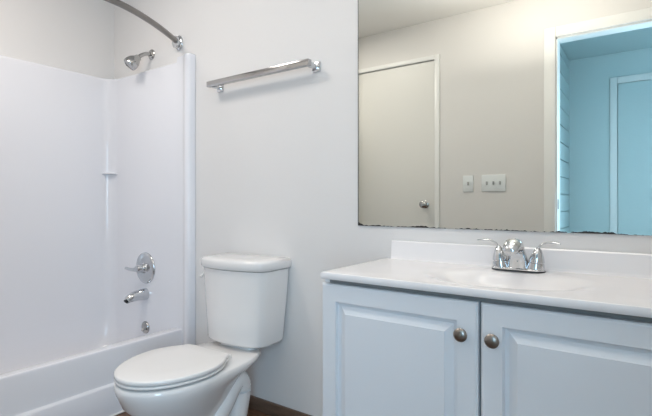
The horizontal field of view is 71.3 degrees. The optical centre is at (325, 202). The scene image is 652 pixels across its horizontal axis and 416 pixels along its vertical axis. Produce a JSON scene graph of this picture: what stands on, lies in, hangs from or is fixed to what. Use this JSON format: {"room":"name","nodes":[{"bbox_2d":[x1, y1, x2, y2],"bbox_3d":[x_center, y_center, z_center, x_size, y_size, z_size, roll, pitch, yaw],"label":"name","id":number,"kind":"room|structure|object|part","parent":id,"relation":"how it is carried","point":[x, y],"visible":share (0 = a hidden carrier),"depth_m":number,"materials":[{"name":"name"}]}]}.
{"room":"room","nodes":[
{"label":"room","id":0,"kind":"room"},
{"bbox_2d":[0,0,113,78],"bbox_3d":[-1.940,-0.200,2.193,0.100,2.400,1.860,0,0,35],"label":"wall","id":1,"kind":"structure","parent":0,"point":[71,35],"depth_m":2.66,"materials":[{"name":"white paint"}]},
{"bbox_2d":[116,408,269,415],"bbox_3d":[-0.544,1.025,1.266,3.450,0.050,1.960,0,0,35],"label":"floor","id":2,"kind":"structure","parent":0,"point":[251,412],"depth_m":2.15,"materials":[{"name":"brown wood"}]},
{"bbox_2d":[0,53,194,415],"bbox_3d":[-1.472,0.099,2.068,0.803,1.803,1.521,0,0,35],"label":"bathtub","id":3,"kind":"object","parent":2,"relation":"on","point":[97,174],"visible":0.88,"depth_m":2.56,"materials":[{"name":"white plastic"}]},
{"bbox_2d":[124,288,148,302],"bbox_3d":[-1.094,0.537,2.607,0.068,0.071,0.136,0,0,35],"label":"tub spout","id":4,"kind":"object","parent":3,"relation":"attached to","point":[141,294],"visible":1,"depth_m":2.60,"materials":[{"name":"silver metal"}]},
{"bbox_2d":[125,252,154,283],"bbox_3d":[-1.084,0.384,2.644,0.208,0.182,0.064,0,0,35],"label":"shower valve","id":5,"kind":"object","parent":3,"relation":"attached to","point":[145,265],"visible":1,"depth_m":2.63,"materials":[{"name":"silver metal"}]},
{"bbox_3d":[-1.058,0.732,2.658,0.072,0.072,0.010,0,0,35],"label":"overflow plate","id":6,"kind":"part","parent":3,"relation":"part of","materials":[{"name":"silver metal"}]},
{"bbox_2d":[114,253,290,415],"bbox_3d":[-0.518,0.627,1.873,0.404,0.757,0.719,0,0,32],"label":"toilet","id":7,"kind":"object","parent":2,"relation":"on","point":[246,294],"visible":1,"depth_m":1.91,"materials":[{"name":"white ceramic"}]},
{"bbox_3d":[-0.599,0.639,1.739,0.368,0.022,0.403,0,0,32],"label":"seat","id":8,"kind":"part","parent":7,"relation":"part of","materials":[{"name":"white plastic"}]},
{"bbox_3d":[-0.599,0.619,1.738,0.370,0.019,0.404,0,0,32],"label":"lid","id":9,"kind":"part","parent":7,"relation":"part of","materials":[{"name":"white plastic"}]},
{"bbox_3d":[-0.540,0.825,1.834,0.368,0.350,0.629,0,0,32],"label":"bowl","id":10,"kind":"part","parent":7,"relation":"part of","materials":[{"name":"white ceramic"}]},
{"bbox_3d":[-0.388,0.640,2.080,0.200,0.029,0.100,0,0,32],"label":"tank seat","id":11,"kind":"part","parent":7,"relation":"part of","materials":[{"name":"white ceramic"}]},
{"bbox_3d":[-0.387,0.273,2.081,0.400,0.048,0.229,0,0,32],"label":"tank lid","id":12,"kind":"part","parent":7,"relation":"part of","materials":[{"name":"white ceramic"}]},
{"bbox_3d":[-0.387,0.465,2.082,0.380,0.330,0.207,0,0,32],"label":"tank","id":13,"kind":"part","parent":7,"relation":"part of","materials":[{"name":"white ceramic"}]},
{"bbox_2d":[323,279,651,415],"bbox_3d":[0.505,0.622,1.313,0.986,0.757,0.466,0,0,35],"label":"vanity cabinet","id":14,"kind":"object","parent":2,"relation":"on","point":[388,351],"visible":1,"depth_m":1.16,"materials":[{"name":"white paint"}]},
{"bbox_3d":[0.190,0.569,1.298,0.488,0.632,0.020,0,0,35],"label":"door","id":15,"kind":"part","parent":14,"relation":"part of","materials":[{"name":"white paint"}]},
{"bbox_3d":[0.345,0.337,1.159,0.035,0.035,0.030,0,0,35],"label":"knob","id":16,"kind":"part","parent":14,"relation":"part of","materials":[{"name":"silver metal"}]},
{"bbox_2d":[320,240,651,317],"bbox_3d":[0.515,0.217,1.318,0.985,0.141,0.451,0,0,35],"label":"countertop","id":17,"kind":"structure","parent":14,"relation":"on","point":[599,281],"depth_m":1.35,"materials":[{"name":"white stone"}]},
{"bbox_2d":[477,238,560,272],"bbox_3d":[0.591,0.164,1.421,0.250,0.105,0.140,0,0,35],"label":"sink faucet","id":18,"kind":"object","parent":17,"relation":"on","point":[514,248],"visible":1,"depth_m":1.42,"materials":[{"name":"silver metal"}]},
{"bbox_3d":[0.536,0.136,1.500,0.069,0.032,0.018,0,0,26],"label":"lever","id":19,"kind":"part","parent":18,"relation":"part of","materials":[{"name":"silver metal"}]},
{"bbox_3d":[0.572,0.177,1.483,0.053,0.072,0.053,0,0,35],"label":"handle","id":20,"kind":"part","parent":18,"relation":"part of","materials":[{"name":"silver metal"}]},
{"bbox_3d":[0.591,0.161,1.421,0.078,0.098,0.140,0,0,35],"label":"spout","id":21,"kind":"part","parent":18,"relation":"part of","materials":[{"name":"silver metal"}]},
{"bbox_3d":[0.614,0.210,1.453,0.160,0.007,0.054,0,0,35],"label":"plate","id":22,"kind":"part","parent":18,"relation":"part of","materials":[{"name":"silver metal"}]},
{"bbox_3d":[0.656,0.177,1.423,0.053,0.072,0.053,0,0,35],"label":"handle","id":23,"kind":"part","parent":18,"relation":"part of","materials":[{"name":"silver metal"}]},
{"bbox_3d":[0.684,0.136,1.396,0.069,0.032,0.018,0,0,44],"label":"lever","id":24,"kind":"part","parent":18,"relation":"part of","materials":[{"name":"silver metal"}]},
{"bbox_3d":[0.408,0.339,1.114,0.035,0.035,0.030,0,0,35],"label":"knob","id":25,"kind":"part","parent":14,"relation":"part of","materials":[{"name":"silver metal"}]},
{"bbox_3d":[0.595,0.569,1.012,0.490,0.632,0.020,0,0,35],"label":"door","id":26,"kind":"part","parent":14,"relation":"part of","materials":[{"name":"white paint"}]},
{"bbox_2d":[114,0,651,415],"bbox_3d":[-0.007,-0.200,2.026,3.450,2.400,0.100,0,0,35],"label":"wall","id":27,"kind":"structure","parent":0,"point":[276,155],"depth_m":2.09,"materials":[{"name":"white paint"}]},
{"bbox_2d":[124,49,154,70],"bbox_3d":[-1.086,-0.829,2.627,0.084,0.148,0.163,0,0,35],"label":"showerhead","id":28,"kind":"object","parent":27,"relation":"attached to","point":[132,62],"visible":1,"depth_m":2.59,"materials":[{"name":"grey metal"}]},
{"bbox_3d":[-1.059,-0.853,2.645,0.022,0.062,0.095,0,0,35],"label":"arm","id":29,"kind":"part","parent":28,"relation":"part of","materials":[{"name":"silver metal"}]},
{"bbox_2d":[104,0,182,49],"bbox_3d":[-1.176,-0.889,1.854,0.270,0.083,1.529,0,0,35],"label":"shower rod","id":30,"kind":"object","parent":27,"relation":"attached to","point":[177,41],"visible":1,"depth_m":2.22,"materials":[{"name":"silver metal"}]},
{"bbox_2d":[206,58,320,91],"bbox_3d":[-0.314,-0.590,2.135,0.659,0.044,0.076,0,0,35],"label":"towel bar","id":31,"kind":"object","parent":27,"relation":"attached to","point":[217,84],"visible":1,"depth_m":2.07,"materials":[{"name":"silver metal"}]},
{"bbox_3d":[-0.558,-0.590,2.321,0.042,0.044,0.054,0,0,35],"label":"post","id":32,"kind":"part","parent":31,"relation":"part of","materials":[{"name":"silver metal"}]},
{"bbox_3d":[-0.055,-0.590,1.965,0.042,0.044,0.054,0,0,35],"label":"post","id":33,"kind":"part","parent":31,"relation":"part of","materials":[{"name":"silver metal"}]},
{"bbox_2d":[249,395,311,415],"bbox_3d":[-0.231,0.970,2.115,1.136,0.061,0.013,0,0,35],"label":"baseboard","id":34,"kind":"structure","parent":27,"relation":"attached to","point":[256,403],"depth_m":2.13,"materials":[{"name":"brown wood"}]},
{"bbox_2d":[358,0,651,235],"bbox_3d":[0.637,-0.412,1.505,1.238,1.015,0.005,0,0,35],"label":"wall mirror","id":35,"kind":"object","parent":27,"relation":"attached to","point":[505,115],"visible":1,"depth_m":1.53,"materials":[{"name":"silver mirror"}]},
{"bbox_2d":[391,240,651,278],"bbox_3d":[0.647,0.183,1.486,0.959,0.072,0.025,0,0,35],"label":"backsplash","id":36,"kind":"structure","parent":27,"relation":"attached to","point":[606,263],"depth_m":1.43,"materials":[{"name":"white stone"}]}
]}

